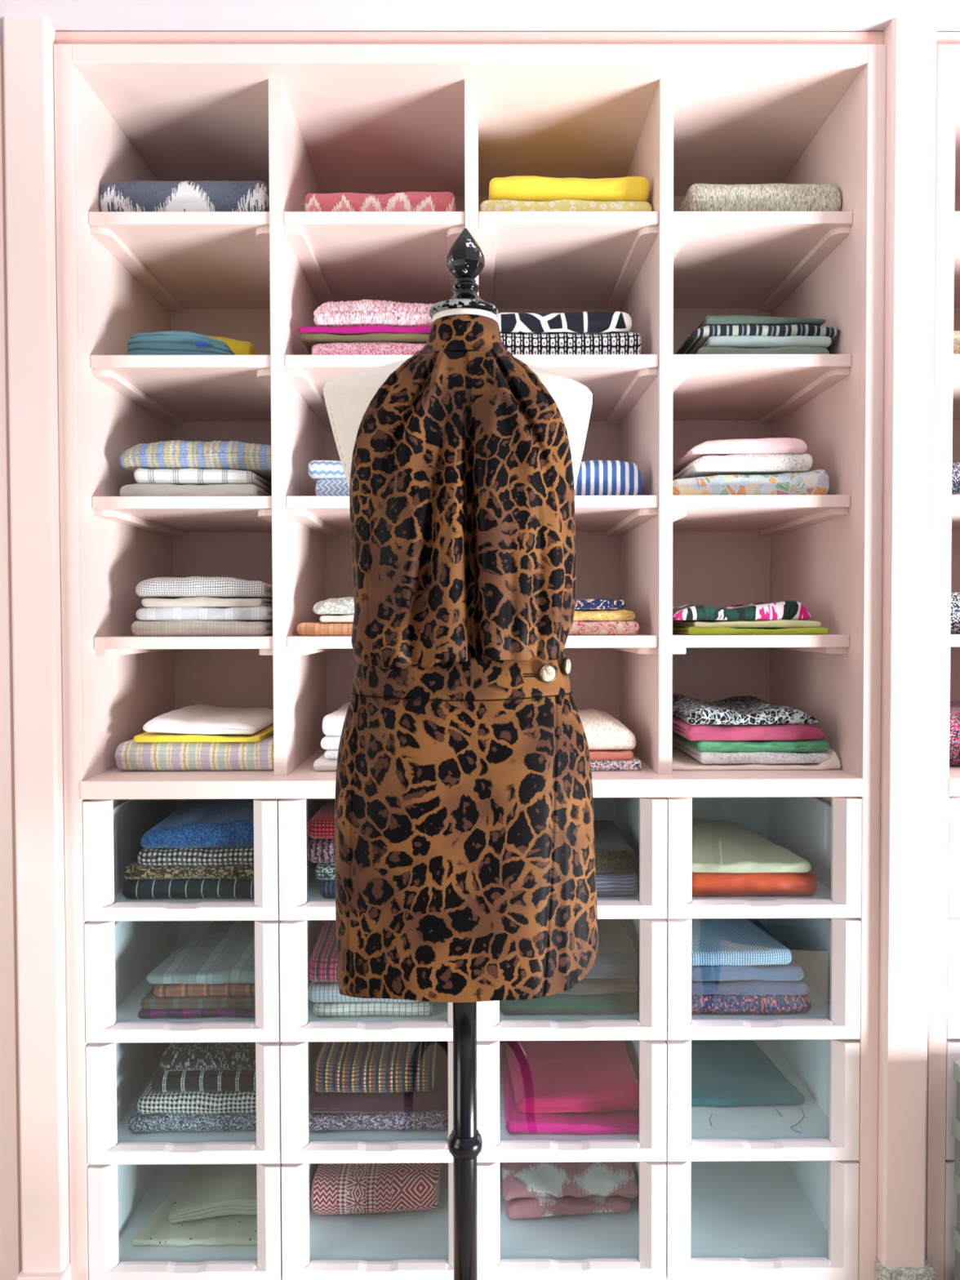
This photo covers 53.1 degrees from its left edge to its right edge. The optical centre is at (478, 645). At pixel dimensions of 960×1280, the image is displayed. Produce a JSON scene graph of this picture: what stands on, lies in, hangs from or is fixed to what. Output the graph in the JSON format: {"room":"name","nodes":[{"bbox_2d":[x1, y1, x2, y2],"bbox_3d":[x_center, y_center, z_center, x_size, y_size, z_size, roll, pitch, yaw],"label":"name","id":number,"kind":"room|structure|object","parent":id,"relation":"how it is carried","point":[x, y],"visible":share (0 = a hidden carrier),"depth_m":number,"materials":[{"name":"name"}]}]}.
{"room":"design studio","nodes":[
{"label":"design studio","id":0,"kind":"room"},
{"bbox_2d":[0,0,959,47],"bbox_3d":[0.097,-1.197,-0.130,7.000,0.050,6.200,0,1,0],"label":"ceiling","id":1,"kind":"structure","parent":0,"point":[64,15],"depth_m":1.86,"materials":[{"name":"white paint"}]},
{"bbox_3d":[0.112,1.512,-1.462,7.000,0.050,9.000,0,1,0],"label":"floor","id":2,"kind":"structure","parent":0,"visible":0},
{"bbox_2d":[0,44,22,1279],"bbox_3d":[-0.963,0.101,2.228,0.045,2.591,0.600,0,1,0],"label":"wall","id":3,"kind":"structure","parent":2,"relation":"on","point":[11,1250],"depth_m":1.94,"materials":[{"name":"pink paint"}]},
{"bbox_2d":[16,1262,71,1279],"bbox_3d":[-0.874,1.331,1.938,0.091,0.146,0.044,0,1,0],"label":"baseboard","id":4,"kind":"structure","parent":2,"relation":"on","point":[66,1274],"depth_m":1.92,"materials":[{"name":"pink paint"}]},
{"bbox_2d":[323,227,591,1279],"bbox_3d":[-0.026,0.399,1.411,0.348,2.017,0.350,-2,2,-44],"label":"dress form","id":5,"kind":"object","parent":2,"relation":"on","point":[347,397],"visible":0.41,"depth_m":1.39,"materials":[{"name":"beige fabric"}]},
{"bbox_2d":[349,314,576,669],"bbox_3d":[-0.023,-0.219,1.408,0.331,0.500,0.251,0,1,2],"label":"halter","id":6,"kind":"object","parent":5,"relation":"attached to","point":[462,493],"visible":0.98,"depth_m":1.32},
{"bbox_2d":[334,653,598,1002],"bbox_3d":[-0.017,0.266,1.426,0.397,0.512,0.275,0,1,0],"label":"skirt","id":7,"kind":"object","parent":5,"relation":"attached to","point":[464,847],"visible":0.88,"depth_m":1.31,"materials":[{"name":"fabric"}]},
{"bbox_2d":[53,44,886,1279],"bbox_3d":[-0.013,0.098,2.242,1.647,2.590,0.623,0,1,0],"label":"shelving unit","id":8,"kind":"object","parent":2,"relation":"on","point":[298,120],"depth_m":2.01,"materials":[{"name":"pink paint"}]},
{"bbox_2d":[3,16,70,1272],"bbox_3d":[-0.879,0.090,1.998,0.085,2.625,0.200,0,1,0],"label":"trim","id":9,"kind":"structure","parent":8,"relation":"attached to","point":[28,42],"depth_m":1.90,"materials":[{"name":"pink paint"}]},
{"bbox_2d":[127,330,235,355],"bbox_3d":[-0.634,-0.635,2.092,0.222,0.066,0.132,0,1,0],"label":"folded fabric","id":10,"kind":"object","parent":8,"relation":"on","point":[171,342],"visible":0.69,"depth_m":2.03,"materials":[{"name":"teal fabric"}]},
{"bbox_2d":[100,180,269,211],"bbox_3d":[-0.621,-0.948,2.204,0.360,0.101,0.368,0,1,0],"label":"folded fabric","id":11,"kind":"object","parent":8,"relation":"on","point":[141,195],"visible":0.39,"depth_m":2.02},
{"bbox_2d":[121,878,254,898],"bbox_3d":[-0.587,0.503,2.165,0.316,0.045,0.347,0,1,0],"label":"folded fabric","id":12,"kind":"object","parent":8,"relation":"in","point":[175,888],"visible":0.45,"depth_m":2.00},
{"bbox_2d":[123,860,253,879],"bbox_3d":[-0.585,0.469,2.165,0.311,0.031,0.345,0,1,0],"label":"folded fabric","id":13,"kind":"object","parent":12,"relation":"on","point":[135,870],"visible":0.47,"depth_m":2.00,"materials":[{"name":"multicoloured fabric"}]},
{"bbox_2d":[137,846,253,866],"bbox_3d":[-0.570,0.437,2.164,0.282,0.039,0.343,0,1,0],"label":"folded fabric","id":14,"kind":"object","parent":13,"relation":"on","point":[204,856],"visible":0.38,"depth_m":2.00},
{"bbox_2d":[140,799,253,848],"bbox_3d":[-0.567,0.385,2.162,0.274,0.072,0.344,0,1,0],"label":"folded fabric","id":15,"kind":"object","parent":14,"relation":"on","point":[196,823],"visible":0.66,"depth_m":2.00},
{"bbox_2d":[128,1107,256,1132],"bbox_3d":[-0.584,1.003,2.189,0.312,0.042,0.344,0,1,0],"label":"folded fabric","id":16,"kind":"object","parent":8,"relation":"in","point":[137,1122],"visible":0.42,"depth_m":2.02,"materials":[{"name":"grey fabric"}]},
{"bbox_2d":[137,1080,256,1114],"bbox_3d":[-0.574,0.963,2.187,0.292,0.046,0.345,0,1,0],"label":"folded fabric","id":17,"kind":"object","parent":16,"relation":"on","point":[150,1102],"visible":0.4,"depth_m":2.02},
{"bbox_2d":[151,1063,256,1093],"bbox_3d":[-0.559,0.916,2.187,0.262,0.050,0.346,0,1,0],"label":"folded fabric","id":18,"kind":"object","parent":17,"relation":"on","point":[242,1080],"visible":0.38,"depth_m":2.02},
{"bbox_2d":[160,1042,255,1071],"bbox_3d":[-0.548,0.870,2.183,0.241,0.048,0.344,0,1,0],"label":"folded fabric","id":19,"kind":"object","parent":18,"relation":"on","point":[185,1056],"visible":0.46,"depth_m":2.02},
{"bbox_2d":[115,733,273,770],"bbox_3d":[-0.603,0.231,2.209,0.342,0.068,0.345,0,1,0],"label":"folded fabric","id":20,"kind":"object","parent":8,"relation":"on","point":[130,755],"visible":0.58,"depth_m":2.04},
{"bbox_2d":[133,723,273,742],"bbox_3d":[-0.598,0.193,2.208,0.272,0.017,0.343,0,1,0],"label":"folded fabric","id":21,"kind":"object","parent":20,"relation":"on","point":[268,731],"visible":0.52,"depth_m":2.04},
{"bbox_2d":[142,703,273,734],"bbox_3d":[-0.593,0.166,2.207,0.243,0.040,0.346,0,1,0],"label":"folded fabric","id":22,"kind":"object","parent":21,"relation":"on","point":[197,718],"visible":0.97,"depth_m":2.07,"materials":[{"name":"white fabric"}]},
{"bbox_2d":[131,1164,257,1246],"bbox_3d":[-0.587,1.258,2.239,0.307,0.029,0.403,0,1,0],"label":"folded fabric","id":23,"kind":"object","parent":8,"relation":"in","point":[228,1229],"visible":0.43,"depth_m":2.07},
{"bbox_2d":[167,1164,257,1223],"bbox_3d":[-0.560,1.223,2.253,0.236,0.061,0.334,0,1,0],"label":"folded fabric","id":24,"kind":"object","parent":23,"relation":"on","point":[212,1190],"visible":0.53,"depth_m":2.13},
{"bbox_2d":[120,483,271,496],"bbox_3d":[-0.617,-0.334,2.209,0.296,0.038,0.349,0,1,0],"label":"folded fabric","id":25,"kind":"object","parent":8,"relation":"on","point":[138,489],"visible":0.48,"depth_m":2.04,"materials":[{"name":"fabric"}]},
{"bbox_2d":[133,468,271,494],"bbox_3d":[-0.604,-0.366,2.209,0.259,0.034,0.344,0,1,0],"label":"folded fabric","id":26,"kind":"object","parent":25,"relation":"on","point":[180,476],"visible":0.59,"depth_m":2.04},
{"bbox_2d":[119,440,271,483],"bbox_3d":[-0.601,-0.412,2.205,0.328,0.065,0.350,0,1,0],"label":"folded fabric","id":27,"kind":"object","parent":26,"relation":"on","point":[255,458],"visible":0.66,"depth_m":2.04,"materials":[{"name":"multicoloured fabric"}]},
{"bbox_2d":[137,1007,255,1018],"bbox_3d":[-0.570,0.764,2.172,0.284,0.020,0.347,0,1,0],"label":"folded fabric","id":28,"kind":"object","parent":8,"relation":"in","point":[143,1013],"visible":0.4,"depth_m":2.00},
{"bbox_2d":[141,983,255,1008],"bbox_3d":[-0.568,0.742,2.172,0.279,0.029,0.344,0,1,0],"label":"folded fabric","id":29,"kind":"object","parent":28,"relation":"on","point":[149,1001],"visible":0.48,"depth_m":2.00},
{"bbox_2d":[153,983,255,996],"bbox_3d":[-0.554,0.715,2.172,0.251,0.031,0.348,0,1,0],"label":"folded fabric","id":30,"kind":"object","parent":29,"relation":"on","point":[166,989],"visible":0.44,"depth_m":2.00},
{"bbox_2d":[146,920,254,984],"bbox_3d":[-0.561,0.685,2.209,0.265,0.037,0.426,0,1,0],"label":"folded fabric","id":31,"kind":"object","parent":30,"relation":"on","point":[224,952],"visible":0.6,"depth_m":2.08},
{"bbox_2d":[131,619,272,635],"bbox_3d":[-0.598,-0.042,2.217,0.290,0.037,0.346,0,1,0],"label":"folded fabric","id":32,"kind":"object","parent":8,"relation":"on","point":[193,627],"visible":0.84,"depth_m":2.05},
{"bbox_2d":[136,605,272,620],"bbox_3d":[-0.590,-0.073,2.217,0.284,0.031,0.347,0,1,0],"label":"folded fabric","id":33,"kind":"object","parent":32,"relation":"on","point":[262,612],"visible":0.89,"depth_m":2.05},
{"bbox_2d":[141,596,272,608],"bbox_3d":[-0.590,-0.098,2.215,0.258,0.024,0.346,0,1,0],"label":"folded fabric","id":34,"kind":"object","parent":33,"relation":"on","point":[201,602],"visible":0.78,"depth_m":2.05,"materials":[{"name":"fabric"}]},
{"bbox_2d":[135,576,272,599],"bbox_3d":[-0.594,-0.130,2.215,0.279,0.046,0.345,0,1,0],"label":"folded fabric","id":35,"kind":"object","parent":34,"relation":"on","point":[171,588],"visible":0.78,"depth_m":2.05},
{"bbox_2d":[297,621,352,635],"bbox_3d":[-0.222,-0.041,2.219,0.334,0.033,0.344,0,1,0],"label":"folded fabric","id":36,"kind":"object","parent":8,"relation":"on","point":[316,628],"visible":0.37,"depth_m":2.05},
{"bbox_2d":[319,613,354,622],"bbox_3d":[-0.201,-0.064,2.220,0.277,0.021,0.346,0,1,0],"label":"folded fabric","id":37,"kind":"object","parent":36,"relation":"on","point":[329,618],"visible":0.18,"depth_m":2.05,"materials":[{"name":"beige fabric"}]},
{"bbox_2d":[312,596,354,614],"bbox_3d":[-0.207,-0.090,2.217,0.297,0.039,0.343,0,1,0],"label":"folded fabric","id":38,"kind":"object","parent":37,"relation":"on","point":[342,606],"visible":0.2,"depth_m":2.05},
{"bbox_2d":[313,749,337,771],"bbox_3d":[-0.204,0.249,2.212,0.298,0.030,0.344,0,1,0],"label":"folded fabric","id":39,"kind":"object","parent":8,"relation":"on","point":[322,763],"visible":0.07,"depth_m":2.04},
{"bbox_2d":[324,749,338,758],"bbox_3d":[-0.192,0.227,2.209,0.274,0.020,0.346,0,1,0],"label":"folded fabric","id":40,"kind":"object","parent":39,"relation":"on","point":[330,753],"visible":0.05,"depth_m":2.04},
{"bbox_2d":[320,735,340,749],"bbox_3d":[-0.196,0.203,2.209,0.282,0.032,0.346,0,1,0],"label":"folded fabric","id":41,"kind":"object","parent":40,"relation":"on","point":[328,742],"visible":0.12,"depth_m":2.04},
{"bbox_2d":[322,702,349,736],"bbox_3d":[-0.195,0.167,2.208,0.279,0.047,0.343,0,1,0],"label":"folded fabric","id":42,"kind":"object","parent":41,"relation":"on","point":[332,723],"visible":0.09,"depth_m":2.04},
{"bbox_2d":[319,879,335,897],"bbox_3d":[-0.186,0.504,2.168,0.293,0.041,0.346,0,1,0],"label":"folded fabric","id":43,"kind":"object","parent":8,"relation":"in","point":[327,887],"visible":0.13,"depth_m":2.00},
{"bbox_2d":[315,862,335,879],"bbox_3d":[-0.191,0.467,2.167,0.302,0.038,0.344,0,1,0],"label":"folded fabric","id":44,"kind":"object","parent":43,"relation":"on","point":[324,871],"visible":0.09,"depth_m":2.00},
{"bbox_2d":[307,838,334,862],"bbox_3d":[-0.199,0.425,2.165,0.317,0.056,0.343,0,1,0],"label":"folded fabric","id":45,"kind":"object","parent":44,"relation":"on","point":[319,850],"visible":0.09,"depth_m":2.00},
{"bbox_2d":[307,798,334,838],"bbox_3d":[-0.199,0.378,2.164,0.317,0.044,0.344,0,1,0],"label":"folded fabric","id":46,"kind":"object","parent":45,"relation":"on","point":[322,825],"visible":0.16,"depth_m":2.00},
{"bbox_2d":[315,478,349,496],"bbox_3d":[-0.195,-0.339,2.211,0.308,0.047,0.346,0,1,0],"label":"folded fabric","id":47,"kind":"object","parent":8,"relation":"on","point":[324,486],"visible":0.08,"depth_m":2.04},
{"bbox_2d":[307,460,345,482],"bbox_3d":[-0.202,-0.381,2.210,0.323,0.043,0.346,0,1,0],"label":"folded fabric","id":48,"kind":"object","parent":47,"relation":"on","point":[317,469],"visible":0.12,"depth_m":2.04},
{"bbox_2d":[311,342,425,355],"bbox_3d":[-0.200,-0.630,2.204,0.312,0.046,0.347,0,1,0],"label":"folded fabric","id":49,"kind":"object","parent":8,"relation":"on","point":[356,348],"visible":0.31,"depth_m":2.03,"materials":[{"name":"pink fabric"}]},
{"bbox_2d":[300,333,429,355],"bbox_3d":[-0.209,-0.660,2.203,0.337,0.020,0.346,0,1,0],"label":"folded fabric","id":50,"kind":"object","parent":49,"relation":"on","point":[309,340],"visible":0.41,"depth_m":2.04,"materials":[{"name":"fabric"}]},
{"bbox_2d":[297,324,431,335],"bbox_3d":[-0.212,-0.675,2.202,0.341,0.018,0.345,0,1,0],"label":"folded fabric","id":51,"kind":"object","parent":50,"relation":"on","point":[345,331],"visible":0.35,"depth_m":2.03,"materials":[{"name":"fabric"}]},
{"bbox_2d":[313,298,434,327],"bbox_3d":[-0.198,-0.713,2.200,0.306,0.065,0.351,0,1,0],"label":"folded fabric","id":52,"kind":"object","parent":51,"relation":"on","point":[365,312],"visible":0.47,"depth_m":2.03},
{"bbox_2d":[312,1001,434,1016],"bbox_3d":[-0.222,0.758,2.174,0.254,0.031,0.346,0,1,0],"label":"folded fabric","id":53,"kind":"object","parent":8,"relation":"in","point":[341,1008],"visible":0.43,"depth_m":2.01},
{"bbox_2d":[307,981,424,1002],"bbox_3d":[-0.220,0.724,2.173,0.277,0.042,0.345,0,1,0],"label":"folded fabric","id":54,"kind":"object","parent":53,"relation":"on","point":[317,992],"visible":0.2,"depth_m":2.01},
{"bbox_2d":[307,920,337,982],"bbox_3d":[-0.220,0.664,2.171,0.277,0.083,0.345,0,1,0],"label":"folded fabric","id":55,"kind":"object","parent":54,"relation":"on","point":[322,962],"visible":0.12,"depth_m":2.02,"materials":[{"name":"red fabric"}]},
{"bbox_2d":[311,1162,441,1214],"bbox_3d":[-0.229,1.219,2.271,0.283,0.100,0.304,0,1,0],"label":"folded fabric","id":56,"kind":"object","parent":8,"relation":"in","point":[337,1188],"visible":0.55,"depth_m":2.13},
{"bbox_2d":[308,1107,448,1130],"bbox_3d":[-0.211,1.002,2.190,0.302,0.043,0.344,0,1,0],"label":"folded fabric","id":57,"kind":"object","parent":8,"relation":"in","point":[433,1120],"visible":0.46,"depth_m":2.02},
{"bbox_2d":[308,1040,448,1113],"bbox_3d":[-0.212,0.964,2.189,0.299,0.041,0.345,0,1,0],"label":"folded fabric","id":58,"kind":"object","parent":57,"relation":"on","point":[436,1100],"visible":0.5,"depth_m":2.03,"materials":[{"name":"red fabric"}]},
{"bbox_2d":[313,1041,437,1093],"bbox_3d":[-0.222,0.912,2.188,0.256,0.070,0.346,0,1,0],"label":"folded fabric","id":59,"kind":"object","parent":58,"relation":"on","point":[375,1067],"visible":0.6,"depth_m":2.03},
{"bbox_2d":[305,191,456,211],"bbox_3d":[-0.209,-0.936,2.196,0.319,0.074,0.345,0,1,0],"label":"folded fabric","id":60,"kind":"object","parent":8,"relation":"on","point":[403,201],"visible":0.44,"depth_m":2.03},
{"bbox_2d":[55,31,884,44],"bbox_3d":[-0.016,-1.207,1.986,1.649,0.030,0.148,0,1,0],"label":"trim","id":61,"kind":"structure","parent":8,"relation":"attached to","point":[61,37],"depth_m":1.91,"materials":[{"name":"pink paint"}]},
{"bbox_2d":[80,744,863,799],"bbox_3d":[-0.012,0.282,2.240,1.576,0.037,0.611,0,1,0],"label":"shelf","id":62,"kind":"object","parent":8,"relation":"on","point":[304,781],"depth_m":1.94,"materials":[{"name":"pink paint"}]},
{"bbox_2d":[480,199,652,211],"bbox_3d":[0.186,-0.926,2.197,0.368,0.053,0.346,0,1,0],"label":"folded fabric","id":63,"kind":"object","parent":8,"relation":"on","point":[495,205],"visible":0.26,"depth_m":2.03,"materials":[{"name":"yellow fabric"}]},
{"bbox_2d":[488,175,648,201],"bbox_3d":[0.192,-0.976,2.197,0.341,0.055,0.346,0,1,0],"label":"folded fabric","id":64,"kind":"object","parent":63,"relation":"on","point":[529,188],"visible":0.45,"depth_m":2.03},
{"bbox_2d":[505,1195,631,1218],"bbox_3d":[0.200,1.246,2.264,0.279,0.046,0.288,0,1,0],"label":"folded fabric","id":65,"kind":"object","parent":8,"relation":"in","point":[540,1206],"visible":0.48,"depth_m":2.13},
{"bbox_2d":[501,1161,638,1199],"bbox_3d":[0.205,1.193,2.283,0.302,0.071,0.342,0,1,0],"label":"folded fabric","id":66,"kind":"object","parent":65,"relation":"on","point":[580,1179],"visible":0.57,"depth_m":2.15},
{"bbox_2d":[499,993,638,1013],"bbox_3d":[0.189,0.747,2.176,0.293,0.050,0.347,0,1,0],"label":"folded fabric","id":67,"kind":"object","parent":8,"relation":"in","point":[557,1003],"visible":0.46,"depth_m":2.01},
{"bbox_2d":[558,976,638,994],"bbox_3d":[0.190,0.712,2.176,0.294,0.031,0.345,0,1,0],"label":"folded fabric","id":68,"kind":"object","parent":67,"relation":"on","point":[586,985],"visible":0.2,"depth_m":2.01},
{"bbox_2d":[584,919,638,977],"bbox_3d":[0.190,0.667,2.172,0.294,0.065,0.346,0,1,0],"label":"folded fabric","id":69,"kind":"object","parent":68,"relation":"on","point":[617,957],"visible":0.3,"depth_m":2.02,"materials":[{"name":"fabric"}]},
{"bbox_2d":[500,1040,639,1134],"bbox_3d":[0.201,1.006,2.224,0.289,0.030,0.423,0,1,0],"label":"folded fabric","id":70,"kind":"object","parent":8,"relation":"in","point":[613,1122],"visible":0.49,"depth_m":2.03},
{"bbox_2d":[503,1040,639,1112],"bbox_3d":[0.204,0.959,2.217,0.289,0.074,0.363,0,1,0],"label":"folded fabric","id":71,"kind":"object","parent":70,"relation":"on","point":[546,1076],"visible":0.69,"depth_m":2.12,"materials":[{"name":"fabric"}]},
{"bbox_2d":[500,332,640,354],"bbox_3d":[0.183,-0.642,2.206,0.328,0.069,0.345,0,1,0],"label":"folded fabric","id":72,"kind":"object","parent":8,"relation":"on","point":[628,343],"visible":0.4,"depth_m":2.04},
{"bbox_2d":[496,311,631,334],"bbox_3d":[0.180,-0.694,2.204,0.294,0.045,0.345,0,1,0],"label":"folded fabric","id":73,"kind":"object","parent":72,"relation":"on","point":[615,322],"visible":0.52,"depth_m":2.04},
{"bbox_2d":[568,620,639,635],"bbox_3d":[0.193,-0.042,2.220,0.305,0.033,0.346,0,1,0],"label":"folded fabric","id":74,"kind":"object","parent":8,"relation":"on","point":[579,627],"visible":0.43,"depth_m":2.05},
{"bbox_2d":[573,609,635,620],"bbox_3d":[0.189,-0.070,2.220,0.296,0.028,0.346,0,1,0],"label":"folded fabric","id":75,"kind":"object","parent":74,"relation":"on","point":[580,615],"visible":0.32,"depth_m":2.05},
{"bbox_2d":[574,598,625,610],"bbox_3d":[0.178,-0.093,2.219,0.275,0.025,0.344,0,1,0],"label":"folded fabric","id":76,"kind":"object","parent":75,"relation":"on","point":[602,604],"visible":0.34,"depth_m":2.05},
{"bbox_2d":[574,460,641,495],"bbox_3d":[0.191,-0.360,2.212,0.315,0.087,0.347,0,1,0],"label":"folded fabric","id":77,"kind":"object","parent":8,"relation":"on","point":[594,477],"visible":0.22,"depth_m":2.04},
{"bbox_2d":[590,756,641,770],"bbox_3d":[0.195,0.250,2.213,0.310,0.027,0.347,0,1,0],"label":"folded fabric","id":78,"kind":"object","parent":8,"relation":"on","point":[633,764],"visible":0.2,"depth_m":2.04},
{"bbox_2d":[588,749,633,759],"bbox_3d":[0.186,0.230,2.213,0.291,0.021,0.345,0,1,0],"label":"folded fabric","id":79,"kind":"object","parent":78,"relation":"on","point":[608,754],"visible":0.16,"depth_m":2.04,"materials":[{"name":"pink fabric"}]},
{"bbox_2d":[577,708,635,750],"bbox_3d":[0.188,0.189,2.211,0.297,0.067,0.344,0,1,0],"label":"folded fabric","id":80,"kind":"object","parent":79,"relation":"on","point":[603,731],"visible":0.31,"depth_m":2.05,"materials":[{"name":"beige fabric"}]},
{"bbox_2d":[595,871,638,896],"bbox_3d":[0.180,0.497,2.169,0.309,0.053,0.347,0,1,0],"label":"folded fabric","id":81,"kind":"object","parent":8,"relation":"in","point":[607,884],"visible":0.16,"depth_m":2.00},
{"bbox_2d":[594,819,637,872],"bbox_3d":[0.179,0.448,2.167,0.307,0.051,0.345,0,1,0],"label":"folded fabric","id":82,"kind":"object","parent":81,"relation":"on","point":[613,853],"visible":0.21,"depth_m":2.02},
{"bbox_2d":[691,1040,805,1106],"bbox_3d":[0.590,1.002,2.308,0.272,0.031,0.366,0,1,0],"label":"folded fabric","id":83,"kind":"object","parent":8,"relation":"in","point":[725,1073],"visible":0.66,"depth_m":2.22,"materials":[{"name":"teal fabric"}]},
{"bbox_2d":[672,625,828,635],"bbox_3d":[0.599,-0.036,2.222,0.304,0.019,0.346,0,1,0],"label":"folded fabric","id":84,"kind":"object","parent":8,"relation":"on","point":[676,629],"visible":0.75,"depth_m":2.05,"materials":[{"name":"fabric"}]},
{"bbox_2d":[672,619,821,627],"bbox_3d":[0.597,-0.052,2.224,0.275,0.019,0.345,0,1,0],"label":"folded fabric","id":85,"kind":"object","parent":84,"relation":"on","point":[775,623],"visible":0.87,"depth_m":2.06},
{"bbox_2d":[672,600,811,620],"bbox_3d":[0.567,-0.080,2.222,0.296,0.044,0.347,0,1,0],"label":"folded fabric","id":86,"kind":"object","parent":85,"relation":"on","point":[789,610],"visible":0.84,"depth_m":2.06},
{"bbox_2d":[672,469,829,495],"bbox_3d":[0.580,-0.350,2.216,0.339,0.064,0.348,0,1,0],"label":"folded fabric","id":87,"kind":"object","parent":8,"relation":"on","point":[815,482],"visible":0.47,"depth_m":2.05,"materials":[{"name":"fabric"}]},
{"bbox_2d":[672,453,813,480],"bbox_3d":[0.585,-0.398,2.213,0.259,0.042,0.344,0,1,0],"label":"folded fabric","id":88,"kind":"object","parent":87,"relation":"on","point":[736,464],"visible":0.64,"depth_m":2.05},
{"bbox_2d":[672,437,807,475],"bbox_3d":[0.576,-0.431,2.212,0.254,0.034,0.347,0,1,0],"label":"folded fabric","id":89,"kind":"object","parent":88,"relation":"on","point":[771,445],"visible":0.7,"depth_m":2.04,"materials":[{"name":"fabric"}]},
{"bbox_2d":[691,994,811,1013],"bbox_3d":[0.567,0.748,2.178,0.262,0.045,0.346,0,1,0],"label":"folded fabric","id":90,"kind":"object","parent":8,"relation":"in","point":[700,1003],"visible":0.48,"depth_m":2.01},
{"bbox_2d":[691,977,810,995],"bbox_3d":[0.566,0.712,2.176,0.259,0.033,0.345,0,1,0],"label":"folded fabric","id":91,"kind":"object","parent":90,"relation":"on","point":[748,987],"visible":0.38,"depth_m":2.01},
{"bbox_2d":[691,918,804,981],"bbox_3d":[0.559,0.681,2.177,0.246,0.035,0.346,0,1,0],"label":"folded fabric","id":92,"kind":"object","parent":91,"relation":"on","point":[792,971],"visible":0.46,"depth_m":2.01,"materials":[{"name":"blue fabric"}]},
{"bbox_2d":[666,916,791,965],"bbox_3d":[0.546,0.649,2.175,0.220,0.036,0.346,0,1,0],"label":"folded fabric","id":93,"kind":"object","parent":92,"relation":"on","point":[714,941],"visible":0.66,"depth_m":2.04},
{"bbox_2d":[691,871,817,896],"bbox_3d":[0.572,0.495,2.172,0.275,0.054,0.346,0,1,0],"label":"folded fabric","id":94,"kind":"object","parent":8,"relation":"in","point":[706,884],"visible":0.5,"depth_m":2.00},
{"bbox_2d":[691,818,811,872],"bbox_3d":[0.565,0.453,2.201,0.260,0.036,0.406,0,1,0],"label":"folded fabric","id":95,"kind":"object","parent":94,"relation":"on","point":[717,846],"visible":0.8,"depth_m":2.08,"materials":[{"name":"fabric"}]},
{"bbox_2d":[671,746,840,770],"bbox_3d":[0.590,0.241,2.215,0.364,0.041,0.345,0,1,0],"label":"folded fabric","id":96,"kind":"object","parent":8,"relation":"on","point":[681,761],"visible":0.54,"depth_m":2.05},
{"bbox_2d":[671,735,830,764],"bbox_3d":[0.612,0.235,2.215,0.283,0.028,0.346,0,1,0],"label":"folded fabric","id":97,"kind":"object","parent":96,"relation":"on","point":[705,757],"visible":0.55,"depth_m":2.05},
{"bbox_2d":[671,730,829,751],"bbox_3d":[0.607,0.209,2.214,0.286,0.028,0.346,0,1,0],"label":"folded fabric","id":98,"kind":"object","parent":97,"relation":"on","point":[820,745],"visible":0.55,"depth_m":2.05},
{"bbox_2d":[671,715,824,740],"bbox_3d":[0.590,0.180,2.214,0.300,0.039,0.347,0,1,0],"label":"folded fabric","id":99,"kind":"object","parent":98,"relation":"on","point":[689,731],"visible":0.56,"depth_m":2.05,"materials":[{"name":"fabric"}]},
{"bbox_2d":[671,693,817,724],"bbox_3d":[0.584,0.144,2.212,0.282,0.043,0.348,0,1,0],"label":"folded fabric","id":100,"kind":"object","parent":99,"relation":"on","point":[745,709],"visible":0.96,"depth_m":2.05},
{"bbox_2d":[678,183,840,211],"bbox_3d":[0.609,-0.951,2.219,0.319,0.098,0.386,0,1,0],"label":"folded fabric","id":101,"kind":"object","parent":8,"relation":"on","point":[699,197],"visible":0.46,"depth_m":2.03,"materials":[{"name":"fabric"}]},
{"bbox_2d":[695,346,829,354],"bbox_3d":[0.606,-0.626,2.208,0.283,0.034,0.345,0,1,0],"label":"folded fabric","id":102,"kind":"object","parent":8,"relation":"on","point":[788,349],"visible":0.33,"depth_m":2.04,"materials":[{"name":"green fabric"}]},
{"bbox_2d":[701,335,831,348],"bbox_3d":[0.620,-0.652,2.208,0.265,0.026,0.344,0,1,0],"label":"folded fabric","id":103,"kind":"object","parent":102,"relation":"on","point":[736,341],"visible":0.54,"depth_m":2.04,"materials":[{"name":"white fabric"}]},
{"bbox_2d":[675,324,839,354],"bbox_3d":[0.610,-0.675,2.208,0.322,0.027,0.347,0,1,0],"label":"folded fabric","id":104,"kind":"object","parent":103,"relation":"on","point":[694,341],"visible":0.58,"depth_m":2.04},
{"bbox_2d":[696,315,825,328],"bbox_3d":[0.609,-0.698,2.206,0.260,0.020,0.346,0,1,0],"label":"folded fabric","id":105,"kind":"object","parent":104,"relation":"on","point":[731,319],"visible":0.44,"depth_m":2.04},
{"bbox_2d":[876,17,937,1267],"bbox_3d":[0.856,0.085,2.007,0.088,2.625,0.200,0,1,0],"label":"trim","id":106,"kind":"structure","parent":8,"relation":"attached to","point":[910,42],"depth_m":1.91,"materials":[{"name":"pink paint"}]},
{"bbox_2d":[875,1257,935,1279],"bbox_3d":[0.864,1.326,1.947,0.104,0.145,0.044,0,1,0],"label":"baseboard","id":107,"kind":"structure","parent":106,"relation":"attached to","point":[882,1273],"depth_m":1.92,"materials":[{"name":"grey stone"}]},
{"bbox_2d":[925,44,959,1279],"bbox_3d":[1.132,0.095,2.248,0.437,2.591,0.623,0,1,0],"label":"shelving unit","id":108,"kind":"object","parent":2,"relation":"on","point":[944,779],"depth_m":1.95,"materials":[{"name":"pink paint"}]},
{"bbox_2d":[949,700,959,765],"bbox_3d":[1.106,0.198,2.233,0.292,0.124,0.348,0,1,0],"label":"folded fabric","id":109,"kind":"object","parent":108,"relation":"on","point":[954,706],"visible":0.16,"depth_m":2.06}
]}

